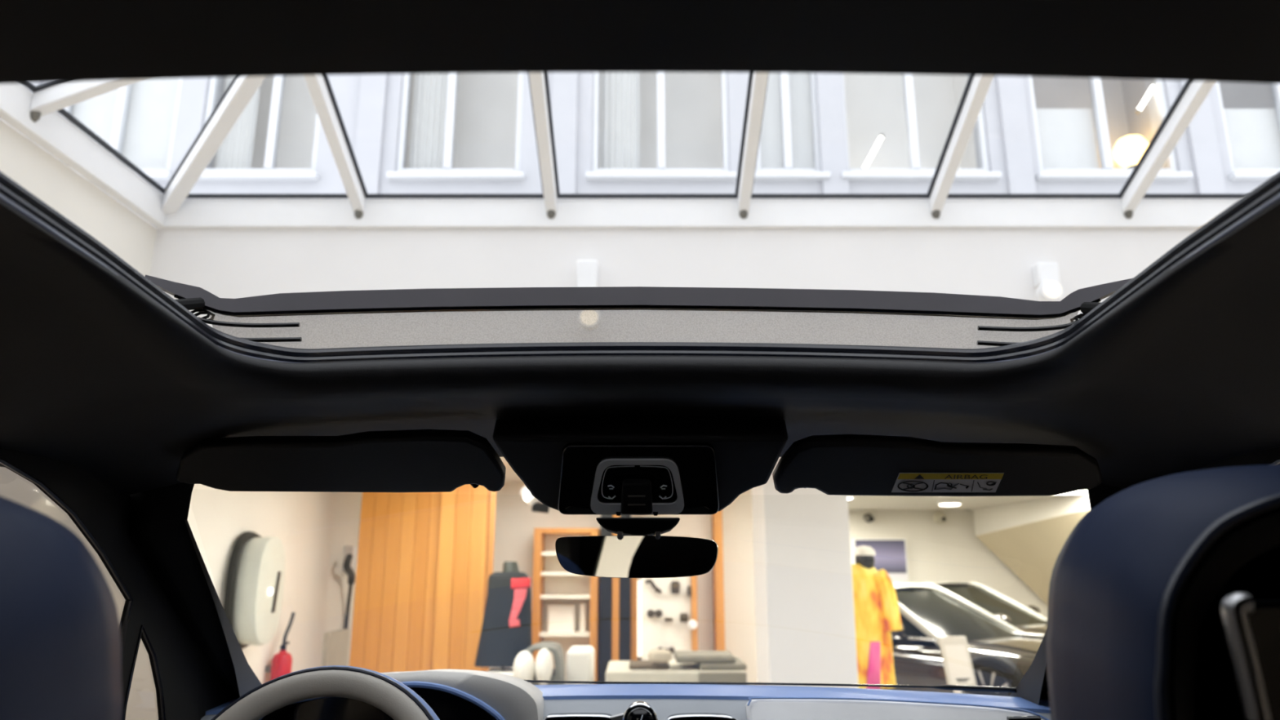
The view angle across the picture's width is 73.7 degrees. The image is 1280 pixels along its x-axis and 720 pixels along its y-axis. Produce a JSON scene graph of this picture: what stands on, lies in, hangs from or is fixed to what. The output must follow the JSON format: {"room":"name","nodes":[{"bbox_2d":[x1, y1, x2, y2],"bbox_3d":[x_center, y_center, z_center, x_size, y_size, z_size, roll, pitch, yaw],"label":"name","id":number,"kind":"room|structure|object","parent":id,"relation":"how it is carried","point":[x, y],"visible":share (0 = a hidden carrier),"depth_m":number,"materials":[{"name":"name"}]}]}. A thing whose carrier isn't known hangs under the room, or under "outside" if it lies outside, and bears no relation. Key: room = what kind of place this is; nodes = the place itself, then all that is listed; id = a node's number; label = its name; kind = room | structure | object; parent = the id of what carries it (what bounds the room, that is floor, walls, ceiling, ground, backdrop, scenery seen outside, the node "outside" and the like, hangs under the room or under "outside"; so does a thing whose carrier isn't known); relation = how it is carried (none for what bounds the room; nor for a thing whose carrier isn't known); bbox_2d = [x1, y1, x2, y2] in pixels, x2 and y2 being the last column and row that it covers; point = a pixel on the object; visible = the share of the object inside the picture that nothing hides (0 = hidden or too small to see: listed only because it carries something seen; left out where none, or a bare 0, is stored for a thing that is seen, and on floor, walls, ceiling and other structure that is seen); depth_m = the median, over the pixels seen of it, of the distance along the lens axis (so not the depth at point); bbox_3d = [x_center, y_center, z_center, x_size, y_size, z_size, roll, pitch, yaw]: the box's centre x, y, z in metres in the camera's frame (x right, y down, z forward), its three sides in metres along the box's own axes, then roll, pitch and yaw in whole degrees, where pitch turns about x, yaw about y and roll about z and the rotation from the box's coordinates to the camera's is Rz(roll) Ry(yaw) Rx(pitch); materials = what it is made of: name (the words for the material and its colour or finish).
{"room":"car interior","nodes":[
{"label":"car interior","id":0,"kind":"room"},
{"bbox_2d":[0,119,362,684],"bbox_3d":[-2.695,0.427,2.572,0.150,3.180,21.500,0,-14,0],"label":"wall","id":1,"kind":"structure","parent":0,"point":[313,529],"depth_m":5.81,"materials":[{"name":"beige paint"}]},
{"bbox_2d":[222,531,284,648],"bbox_3d":[-2.507,1.504,5.581,0.226,0.756,0.546,0,-14,0],"label":"charger","id":2,"kind":"object","parent":1,"relation":"attached to","point":[255,578],"visible":0.86,"depth_m":5.43,"materials":[{"name":"white plastic"}]},
{"bbox_2d":[268,587,272,594],"bbox_3d":[-2.401,1.506,5.554,0.014,0.040,0.040,0,-14,0],"label":"light","id":3,"kind":"object","parent":2,"relation":"attached to","point":[270,589],"depth_m":5.54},
{"bbox_2d":[265,612,295,679],"bbox_3d":[-2.535,2.140,6.040,0.170,0.676,0.209,0,-14,0],"label":"fire extinguisher","id":4,"kind":"object","parent":1,"relation":"attached to","point":[282,661],"visible":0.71,"depth_m":5.97,"materials":[{"name":"red metal"}]},
{"bbox_2d":[321,628,350,666],"bbox_3d":[-2.595,2.568,7.264,0.050,0.510,0.500,0,-14,0],"label":"duct","id":5,"kind":"object","parent":1,"relation":"attached to","point":[335,644],"visible":0.53,"depth_m":7.21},
{"bbox_2d":[342,546,358,628],"bbox_3d":[-2.550,2.011,7.409,0.121,0.779,0.442,2,-14,-9],"label":"box","id":6,"kind":"object","parent":1,"relation":"attached to","point":[350,553],"visible":0.94,"depth_m":7.51,"materials":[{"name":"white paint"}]},
{"bbox_2d":[488,482,757,682],"bbox_3d":[-0.650,2.359,8.560,3.940,2.240,0.150,0,-14,0],"label":"wall","id":7,"kind":"structure","parent":0,"point":[515,522],"depth_m":8.59,"materials":[{"name":"beige paint"}]},
{"bbox_2d":[0,71,1264,228],"bbox_3d":[0.000,-2.509,8.992,26.000,6.706,0.400,0,-14,0],"label":"wall","id":8,"kind":"structure","parent":0,"point":[369,105],"depth_m":8.73,"materials":[{"name":"white paint"}]},
{"bbox_2d":[52,78,182,181],"bbox_3d":[-5.422,-2.961,9.307,1.351,2.520,0.900,0,-14,0],"label":"window","id":9,"kind":"structure","parent":8,"relation":"in","point":[138,119],"depth_m":8.99,"materials":[{"name":"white glass"}]},
{"bbox_2d":[197,75,319,181],"bbox_3d":[-3.924,-2.961,9.307,1.323,2.520,0.900,0,-14,0],"label":"window","id":10,"kind":"structure","parent":8,"relation":"in","point":[275,137],"depth_m":9.11,"materials":[{"name":"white glass"}]},
{"bbox_2d":[214,76,260,168],"bbox_3d":[-4.282,-2.948,9.191,0.367,2.200,0.040,0,-14,0],"label":"curtain","id":11,"kind":"object","parent":10,"relation":"hanging from","point":[235,152],"depth_m":9.04,"materials":[{"name":"white fabric"}]},
{"bbox_2d":[386,72,524,181],"bbox_3d":[-1.862,-2.961,9.307,1.378,2.520,0.900,0,-14,0],"label":"window","id":12,"kind":"structure","parent":8,"relation":"in","point":[463,126],"depth_m":9.20,"materials":[{"name":"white glass"}]},
{"bbox_2d":[408,73,448,168],"bbox_3d":[-2.240,-2.948,9.191,0.383,2.200,0.040,0,-14,0],"label":"curtain","id":13,"kind":"object","parent":12,"relation":"hanging from","point":[430,90],"depth_m":9.09,"materials":[{"name":"white fabric"}]},
{"bbox_2d":[586,71,736,181],"bbox_3d":[0.213,-2.961,9.307,1.516,2.520,0.900,0,-14,0],"label":"window","id":14,"kind":"structure","parent":8,"relation":"in","point":[647,126],"depth_m":9.23,"materials":[{"name":"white glass"}]},
{"bbox_2d":[599,71,639,168],"bbox_3d":[-0.212,-2.948,9.191,0.425,2.200,0.040,0,-14,0],"label":"curtain","id":15,"kind":"object","parent":14,"relation":"hanging from","point":[620,100],"depth_m":9.09,"materials":[{"name":"white fabric"}]},
{"bbox_2d":[754,72,831,181],"bbox_3d":[1.526,-2.961,9.307,0.787,2.520,0.900,0,-14,0],"label":"window","id":16,"kind":"structure","parent":8,"relation":"in","point":[789,147],"depth_m":8.94,"materials":[{"name":"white glass"}]},
{"bbox_2d":[760,72,814,168],"bbox_3d":[1.526,-3.027,9.138,0.627,2.330,0.020,0,-14,0],"label":"blind","id":17,"kind":"object","parent":16,"relation":"attached to","point":[800,96],"depth_m":8.99,"materials":[{"name":"white fabric"}]},
{"bbox_2d":[841,73,1001,181],"bbox_3d":[2.838,-2.961,9.307,1.598,2.520,0.900,0,-14,0],"label":"window","id":18,"kind":"structure","parent":8,"relation":"in","point":[915,113],"depth_m":9.62,"materials":[{"name":"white glass"}]},
{"bbox_2d":[862,133,884,168],"bbox_3d":[2.426,-2.155,8.896,0.276,0.441,0.052,0,-14,0],"label":"lamp","id":19,"kind":"object","parent":18,"relation":"attached to","point":[882,135],"visible":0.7,"depth_m":8.88,"materials":[{"name":"white metal"}]},
{"bbox_2d":[1028,76,1192,181],"bbox_3d":[4.793,-2.961,9.307,1.536,2.520,0.900,0,-14,0],"label":"window","id":20,"kind":"structure","parent":8,"relation":"in","point":[1079,122],"depth_m":8.99,"materials":[{"name":"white glass"}]},
{"bbox_2d":[1035,108,1099,168],"bbox_3d":[4.443,-2.277,8.957,0.675,0.787,0.020,0,-14,0],"label":"blind","id":21,"kind":"object","parent":20,"relation":"attached to","point":[1067,137],"depth_m":8.96,"materials":[{"name":"white fabric"}]},
{"bbox_2d":[1112,134,1148,168],"bbox_3d":[5.299,-2.232,9.203,0.340,0.400,0.340,0,-14,0],"label":"lamp","id":22,"kind":"object","parent":20,"relation":"in","point":[1128,150],"visible":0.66,"depth_m":9.10,"materials":[{"name":"white glass"}]},
{"bbox_2d":[1134,83,1154,114],"bbox_3d":[5.364,-2.771,9.045,0.270,0.360,0.052,0,-14,0],"label":"lamp","id":23,"kind":"object","parent":20,"relation":"attached to","point":[1150,91],"visible":1,"depth_m":9.02,"materials":[{"name":"grey metal"}]},
{"bbox_2d":[1216,81,1279,181],"bbox_3d":[6.728,-2.961,9.307,1.488,2.520,0.900,0,-14,0],"label":"window","id":24,"kind":"structure","parent":8,"relation":"in","point":[1251,112],"depth_m":8.97,"materials":[{"name":"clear glass"}]},
{"bbox_2d":[1223,108,1279,168],"bbox_3d":[6.728,-2.277,8.957,1.328,0.787,0.020,0,-14,0],"label":"blind","id":25,"kind":"object","parent":24,"relation":"attached to","point":[1254,134],"depth_m":8.96,"materials":[{"name":"white fabric"}]},
{"bbox_2d":[0,0,1279,719],"bbox_3d":[0.000,0.614,0.733,1.602,1.450,4.214,0,-14,0],"label":"car interior","id":26,"kind":"object","parent":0,"point":[107,380],"visible":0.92,"depth_m":0.83,"materials":[{"name":"fabric"}]},
{"bbox_2d":[0,496,122,719],"bbox_3d":[-0.442,0.651,0.498,0.533,1.129,0.656,0,-14,0],"label":"seat","id":27,"kind":"object","parent":26,"relation":"on","point":[60,655],"visible":1,"depth_m":0.42,"materials":[{"name":"blue leather"}]},
{"bbox_2d":[176,429,506,492],"bbox_3d":[-0.387,0.130,1.089,0.426,0.071,0.100,0,-14,0],"label":"sun visor","id":28,"kind":"object","parent":26,"relation":"attached to","point":[413,460],"visible":1,"depth_m":1.08,"materials":[{"name":"black fabric"}]},
{"bbox_2d":[200,669,1051,719],"bbox_3d":[0.010,0.680,1.410,1.419,0.390,0.380,0,-14,0],"label":"dashboard","id":29,"kind":"object","parent":26,"relation":"attached to","point":[451,694],"visible":0.78,"depth_m":1.33,"materials":[{"name":"blue leather"}]},
{"bbox_2d":[211,665,439,719],"bbox_3d":[-0.374,0.575,1.089,0.344,0.348,0.386,-8,-16,28],"label":"steering wheel","id":30,"kind":"object","parent":29,"relation":"attached to","point":[382,691],"visible":1,"depth_m":1.11,"materials":[{"name":"grey leather"}]},
{"bbox_2d":[259,681,505,719],"bbox_3d":[-0.378,0.540,1.318,0.386,0.098,0.135,0,-14,0],"label":"steering wheel","id":31,"kind":"object","parent":29,"relation":"attached to","point":[450,700],"depth_m":1.33,"materials":[{"name":"grey leather"}]},
{"bbox_2d":[380,669,544,719],"bbox_3d":[-0.369,0.537,1.333,0.440,0.110,0.157,0,-14,0],"label":"hood","id":32,"kind":"object","parent":29,"relation":"attached to","point":[451,694],"depth_m":1.28,"materials":[{"name":"grey leather"}]},
{"bbox_2d":[543,712,612,719],"bbox_3d":[-0.091,0.560,1.324,0.125,0.023,0.032,0,-14,0],"label":"vent","id":33,"kind":"object","parent":29,"relation":"attached to","point":[547,716],"depth_m":1.31,"materials":[{"name":"silver metal"}]},
{"bbox_2d":[622,701,657,719],"bbox_3d":[0.000,0.547,1.294,0.053,0.053,0.057,0,-14,0],"label":"clock","id":34,"kind":"object","parent":29,"relation":"on","point":[638,710],"depth_m":1.28,"materials":[{"name":"black metal"}]},
{"bbox_2d":[666,712,737,719],"bbox_3d":[0.094,0.560,1.324,0.127,0.023,0.032,0,-14,0],"label":"vent","id":35,"kind":"object","parent":29,"relation":"attached to","point":[669,716],"depth_m":1.31,"materials":[{"name":"silver metal"}]},
{"bbox_2d":[1006,715,1040,719],"bbox_3d":[0.577,0.541,1.281,0.047,0.013,0.012,-1,-14,6],"label":"vent","id":36,"kind":"object","parent":29,"relation":"attached to","point":[1012,717],"depth_m":1.28,"materials":[{"name":"black plastic"}]},
{"bbox_2d":[555,517,718,577],"bbox_3d":[-0.006,0.267,1.210,0.225,0.081,0.102,0,-14,0],"label":"mirror","id":37,"kind":"object","parent":26,"relation":"attached to","point":[639,549],"visible":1,"depth_m":1.17,"materials":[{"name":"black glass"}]},
{"bbox_2d":[145,275,1132,348],"bbox_3d":[-0.001,-0.058,0.946,1.120,0.098,0.184,0,-14,0],"label":"wind deflector","id":38,"kind":"object","parent":26,"relation":"attached to","point":[501,315],"visible":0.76,"depth_m":1.01,"materials":[{"name":"grey plastic"}]},
{"bbox_2d":[493,418,787,515],"bbox_3d":[0.001,0.125,1.122,0.360,0.155,0.182,0,-14,0],"label":"console","id":39,"kind":"object","parent":26,"relation":"attached to","point":[655,467],"visible":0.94,"depth_m":1.06,"materials":[{"name":"plastic"}]},
{"bbox_2d":[772,434,1102,496],"bbox_3d":[0.387,0.136,1.095,0.429,0.071,0.100,0,-14,0],"label":"sun visor","id":40,"kind":"object","parent":26,"relation":"attached to","point":[833,464],"visible":1,"depth_m":1.08,"materials":[{"name":"black fabric"}]},
{"bbox_2d":[1045,464,1279,719],"bbox_3d":[0.447,0.674,0.637,0.533,1.149,0.656,0,-14,0],"label":"seat","id":41,"kind":"object","parent":26,"relation":"on","point":[1164,596],"visible":1,"depth_m":0.48,"materials":[{"name":"blue leather"}]},
{"bbox_2d":[150,228,1197,327],"bbox_3d":[1.115,-0.243,4.565,7.470,0.940,0.100,0,-14,0],"label":"wall","id":42,"kind":"structure","parent":0,"point":[224,263],"depth_m":4.59,"materials":[{"name":"white paint"}]},
{"bbox_2d":[576,259,597,287],"bbox_3d":[-0.269,-0.337,4.432,0.119,0.409,0.220,2,-14,-10],"label":"wall spotlight","id":43,"kind":"object","parent":42,"relation":"attached to","point":[586,269],"visible":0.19,"depth_m":4.48,"materials":[{"name":"white paint"}]},
{"bbox_2d":[1031,262,1063,301],"bbox_3d":[2.125,-0.400,4.450,0.128,0.248,0.238,-6,-15,22],"label":"wall spotlight","id":44,"kind":"object","parent":42,"relation":"attached to","point":[1046,276],"visible":0.98,"depth_m":4.47,"materials":[{"name":"white paint"}]},
{"bbox_2d":[499,457,1072,510],"bbox_3d":[2.440,-0.254,2.736,10.120,0.100,21.200,0,-14,0],"label":"ceiling","id":45,"kind":"structure","parent":0,"point":[860,502],"depth_m":11.38,"materials":[{"name":"beige paint"}]},
{"bbox_2d":[520,485,549,513],"bbox_3d":[-0.854,1.028,6.925,0.238,0.421,0.163,0,-14,0],"label":"light","id":46,"kind":"object","parent":45,"relation":"attached to","point":[525,493],"visible":0.62,"depth_m":6.88,"materials":[{"name":"white paint"}]},
{"bbox_2d":[847,495,856,500],"bbox_3d":[2.300,1.738,10.691,0.660,0.030,0.660,0,-14,0],"label":"recessed light","id":47,"kind":"object","parent":45,"relation":"in","point":[850,497],"visible":0.2,"depth_m":10.37,"materials":[{"name":"white paint"}]},
{"bbox_2d":[936,500,962,506],"bbox_3d":[4.106,1.905,11.320,0.322,0.060,0.322,0,-14,0],"label":"recessed light","id":48,"kind":"object","parent":45,"relation":"in","point":[944,503],"visible":1,"depth_m":11.21,"materials":[{"name":"white paint"}]},
{"bbox_2d":[973,493,1090,604],"bbox_3d":[5.957,2.861,10.981,1.722,2.068,3.579,1,-14,-3],"label":"staircase","id":49,"kind":"structure","parent":45,"relation":"attached to","point":[1028,537],"depth_m":11.60,"materials":[{"name":"beige paint"}]},
{"bbox_2d":[1063,489,1088,493],"bbox_3d":[4.900,1.456,9.525,0.660,0.030,0.660,0,-14,0],"label":"recessed light","id":50,"kind":"object","parent":45,"relation":"in","point":[1079,491],"visible":0.04,"depth_m":9.70,"materials":[{"name":"white paint"}]},
{"bbox_2d":[751,457,858,688],"bbox_3d":[1.077,1.659,5.669,0.549,2.240,0.600,0,-14,0],"label":"wall pillar","id":51,"kind":"structure","parent":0,"point":[805,614],"depth_m":5.43,"materials":[{"name":"white paint"}]},
{"bbox_2d":[848,510,1048,617],"bbox_3d":[2.440,3.345,12.849,10.120,2.340,0.150,0,-14,0],"label":"wall","id":52,"kind":"structure","parent":0,"point":[951,550],"depth_m":12.89,"materials":[{"name":"beige paint"}]},
{"bbox_2d":[862,512,874,523],"bbox_3d":[3.451,2.389,12.897,0.130,0.150,0.205,0,-14,0],"label":"security camera","id":53,"kind":"object","parent":52,"relation":"attached to","point":[868,517],"visible":1,"depth_m":12.83,"materials":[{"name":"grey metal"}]},
{"bbox_2d":[852,538,909,582],"bbox_3d":[3.616,3.008,12.822,0.790,0.633,0.060,0,-14,0],"label":"poster","id":54,"kind":"object","parent":52,"relation":"attached to","point":[891,554],"visible":0.67,"depth_m":12.81,"materials":[{"name":"purple paper"}]},
{"bbox_2d":[933,511,946,524],"bbox_3d":[4.528,2.389,12.897,0.200,0.200,0.205,0,-14,0],"label":"security camera","id":55,"kind":"object","parent":52,"relation":"attached to","point":[940,517],"visible":1,"depth_m":12.83,"materials":[{"name":"white plastic"}]},
{"bbox_3d":[2.440,2.021,2.186,10.520,0.100,21.600,0,-14,0],"label":"floor","id":56,"kind":"structure","parent":0,"visible":0},
{"bbox_2d":[349,484,496,672],"bbox_3d":[-1.765,1.978,6.944,1.056,2.220,0.470,0,-14,0],"label":"wall","id":57,"kind":"structure","parent":56,"relation":"on","point":[424,562],"depth_m":6.83,"materials":[{"name":"brown wood"}]},
{"bbox_2d":[486,666,513,676],"bbox_3d":[-1.004,2.618,6.260,0.257,0.655,0.500,0,-14,0],"label":"plinth","id":58,"kind":"object","parent":56,"relation":"on","point":[508,670],"visible":0.18,"depth_m":6.28,"materials":[{"name":"white"}]},
{"bbox_2d":[474,561,532,669],"bbox_3d":[-1.019,1.918,6.429,0.425,0.782,0.261,0,-14,0],"label":"mannequin","id":59,"kind":"object","parent":56,"relation":"on","point":[506,627],"visible":0.98,"depth_m":6.33},
{"bbox_2d":[512,641,564,684],"bbox_3d":[-0.705,2.427,5.910,0.321,0.861,0.570,0,-14,0],"label":"tub chair","id":60,"kind":"object","parent":56,"relation":"on","point":[524,668],"visible":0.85,"depth_m":5.78,"materials":[{"name":"white fabric"}]},
{"bbox_2d":[512,650,534,683],"bbox_3d":[-0.791,2.109,5.817,0.150,0.240,0.240,0,-14,0],"label":"cushion","id":61,"kind":"object","parent":60,"relation":"on","point":[523,668],"depth_m":5.74,"materials":[{"name":"white fabric"}]},
{"bbox_2d":[534,648,552,684],"bbox_3d":[-0.655,2.092,5.821,0.120,0.240,0.240,0,-14,0],"label":"cushion","id":62,"kind":"object","parent":60,"relation":"on","point":[544,662],"depth_m":5.75,"materials":[{"name":"white fabric"}]},
{"bbox_2d":[531,528,599,684],"bbox_3d":[-0.715,2.532,8.261,0.630,1.763,0.350,0,-14,0],"label":"shelf unit","id":63,"kind":"object","parent":56,"relation":"on","point":[552,584],"visible":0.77,"depth_m":8.30,"materials":[{"name":"brown wood"}]},
{"bbox_2d":[547,604,574,631],"bbox_3d":[-0.759,2.505,8.247,0.257,0.259,0.030,0,-14,0],"label":"card","id":64,"kind":"object","parent":63,"relation":"on","point":[561,618],"visible":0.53,"depth_m":8.23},
{"bbox_2d":[579,603,586,632],"bbox_3d":[-0.552,2.498,8.264,0.051,0.277,0.100,0,-14,0],"label":"display box","id":65,"kind":"object","parent":63,"relation":"on","point":[583,606],"visible":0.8,"depth_m":8.22,"materials":[{"name":"white cardboard"}]},
{"bbox_2d":[565,645,594,684],"bbox_3d":[-0.456,2.598,6.471,0.198,0.794,0.400,0,-14,0],"label":"pouf","id":66,"kind":"object","parent":56,"relation":"on","point":[580,660],"visible":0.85,"depth_m":6.35,"materials":[{"name":"fabric"}]},
{"bbox_2d":[599,514,631,681],"bbox_3d":[-0.234,2.276,8.195,0.291,2.230,0.200,0,-14,0],"label":"slatted screen","id":67,"kind":"object","parent":56,"relation":"on","point":[615,636],"visible":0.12,"depth_m":8.06,"materials":[{"name":"brown wood"}]},
{"bbox_2d":[630,575,697,660],"bbox_3d":[0.230,2.568,8.222,0.638,1.675,0.390,0,-14,0],"label":"display board","id":68,"kind":"object","parent":56,"relation":"on","point":[648,634],"depth_m":8.17,"materials":[{"name":"white wood"}]},
{"bbox_2d":[644,578,662,594],"bbox_3d":[0.131,2.179,8.211,0.159,0.140,0.072,-4,-14,14],"label":"accessory","id":69,"kind":"object","parent":68,"relation":"attached to","point":[649,580],"visible":1,"depth_m":8.19,"materials":[{"name":"brown leather"}]},
{"bbox_2d":[646,609,662,617],"bbox_3d":[0.141,2.427,8.177,0.150,0.072,0.073,0,-14,0],"label":"accessory","id":70,"kind":"object","parent":68,"relation":"attached to","point":[651,613],"visible":1,"depth_m":8.14,"materials":[{"name":"grey metal"}]},
{"bbox_2d":[657,646,675,653],"bbox_3d":[0.247,2.752,8.098,0.165,0.059,0.073,0,-14,0],"label":"accessory","id":71,"kind":"object","parent":68,"relation":"attached to","point":[672,650],"visible":0.54,"depth_m":8.07,"materials":[{"name":"grey metal"}]},
{"bbox_2d":[664,617,672,621],"bbox_3d":[0.274,2.472,8.129,0.079,0.033,0.066,0,-14,0],"label":"accessory","id":72,"kind":"object","parent":68,"relation":"attached to","point":[665,619],"visible":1,"depth_m":8.10,"materials":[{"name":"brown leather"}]},
{"bbox_2d":[671,581,679,593],"bbox_3d":[0.341,2.185,8.198,0.085,0.118,0.066,0,-14,0],"label":"accessory","id":73,"kind":"object","parent":68,"relation":"attached to","point":[675,585],"visible":1,"depth_m":8.17,"materials":[{"name":"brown leather"}]},
{"bbox_2d":[680,613,688,622],"bbox_3d":[0.421,2.454,8.133,0.079,0.085,0.066,0,-14,0],"label":"accessory","id":74,"kind":"object","parent":68,"relation":"attached to","point":[683,616],"visible":1,"depth_m":8.11,"materials":[{"name":"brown leather"}]},
{"bbox_2d":[687,586,691,595],"bbox_3d":[0.475,2.215,8.191,0.039,0.092,0.066,0,-14,0],"label":"accessory","id":75,"kind":"object","parent":68,"relation":"attached to","point":[689,588],"visible":1,"depth_m":8.16,"materials":[{"name":"brown leather"}]},
{"bbox_2d":[605,660,746,684],"bbox_3d":[0.250,2.586,6.201,0.983,0.688,0.730,0,-14,0],"label":"bench","id":76,"kind":"object","parent":56,"relation":"on","point":[616,670],"visible":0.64,"depth_m":5.95,"materials":[{"name":"grey fabric"}]},
{"bbox_2d":[629,660,669,669],"bbox_3d":[0.068,2.224,6.227,0.287,0.029,0.350,0,-14,0],"label":"folder","id":77,"kind":"object","parent":76,"relation":"on","point":[633,664],"visible":0.89,"depth_m":6.08,"materials":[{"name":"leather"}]},
{"bbox_2d":[648,648,671,662],"bbox_3d":[0.143,2.121,6.123,0.170,0.080,0.200,0,-14,0],"label":"cushion","id":78,"kind":"object","parent":77,"relation":"on","point":[655,655],"visible":1,"depth_m":6.04,"materials":[{"name":"white fabric"}]},
{"bbox_2d":[696,656,746,670],"bbox_3d":[0.589,2.228,6.277,0.333,0.043,0.550,0,-14,0],"label":"box","id":79,"kind":"object","parent":76,"relation":"on","point":[739,664],"visible":0.71,"depth_m":6.01,"materials":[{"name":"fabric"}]},
{"bbox_2d":[673,650,735,662],"bbox_3d":[0.468,2.175,6.254,0.425,0.051,0.420,0,-14,0],"label":"cushion","id":80,"kind":"object","parent":79,"relation":"on","point":[681,656],"visible":1,"depth_m":6.06,"materials":[{"name":"fabric"}]},
{"bbox_2d":[711,509,724,650],"bbox_3d":[0.766,2.306,8.331,0.083,2.235,0.280,0,-14,0],"label":"post","id":81,"kind":"object","parent":56,"relation":"on","point":[717,518],"visible":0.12,"depth_m":8.24,"materials":[{"name":"orange wood"}]},
{"bbox_2d":[851,546,902,688],"bbox_3d":[1.673,2.192,6.414,0.584,1.555,0.360,0,-14,0],"label":"mannequin","id":82,"kind":"object","parent":56,"relation":"on","point":[876,606],"visible":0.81,"depth_m":6.37},
{"bbox_2d":[866,641,880,688],"bbox_3d":[1.710,2.235,6.250,0.137,0.327,0.018,3,-14,-11],"label":"print","id":83,"kind":"object","parent":82,"relation":"attached to","point":[873,648],"depth_m":6.25},
{"bbox_2d":[937,635,977,693],"bbox_3d":[2.546,2.668,6.877,0.400,0.847,0.377,0,-14,0],"label":"sign stand","id":84,"kind":"object","parent":56,"relation":"on","point":[955,653],"visible":0.73,"depth_m":6.83,"materials":[{"name":"paper"}]},
{"bbox_2d":[880,583,1044,696],"bbox_3d":[2.690,2.957,8.843,2.200,1.212,4.533,11,-18,-39],"label":"car","id":85,"kind":"object","parent":56,"relation":"on","point":[1000,655],"visible":0.23,"depth_m":7.86,"materials":[{"name":"grey paint"}]},
{"bbox_2d":[891,624,908,639],"bbox_3d":[2.341,2.490,7.841,0.277,0.172,0.228,0,-14,0],"label":"mirror","id":86,"kind":"object","parent":85,"relation":"attached to","point":[900,633],"depth_m":7.78,"materials":[{"name":"metal"}]},
{"bbox_2d":[993,613,1010,624],"bbox_3d":[3.821,2.782,9.049,0.236,0.172,0.262,0,-14,0],"label":"mirror","id":87,"kind":"object","parent":85,"relation":"attached to","point":[1005,618],"depth_m":9.00,"materials":[{"name":"silver metal"}]},
{"bbox_2d":[892,581,1047,639],"bbox_3d":[3.890,3.415,10.739,2.200,1.212,4.533,11,-18,-39],"label":"car","id":88,"kind":"object","parent":56,"relation":"on","point":[1028,620],"visible":0.2,"depth_m":10.52,"materials":[{"name":"grey paint"}]},
{"bbox_2d":[1026,605,1039,613],"bbox_3d":[5.021,3.241,10.944,0.236,0.172,0.262,0,-14,0],"label":"mirror","id":89,"kind":"object","parent":88,"relation":"attached to","point":[1034,608],"depth_m":10.89,"materials":[{"name":"silver metal"}]},
{"bbox_3d":[4.800,-1.118,0.950,0.100,0.940,7.340,0,-14,0],"label":"wall","id":90,"kind":"structure","parent":0,"visible":0},
{"bbox_2d":[0,72,1247,228],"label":"skylight frame","id":91,"kind":"structure","parent":90,"relation":"in","point":[34,115],"depth_m":4.61,"materials":[{"name":"white paint"}]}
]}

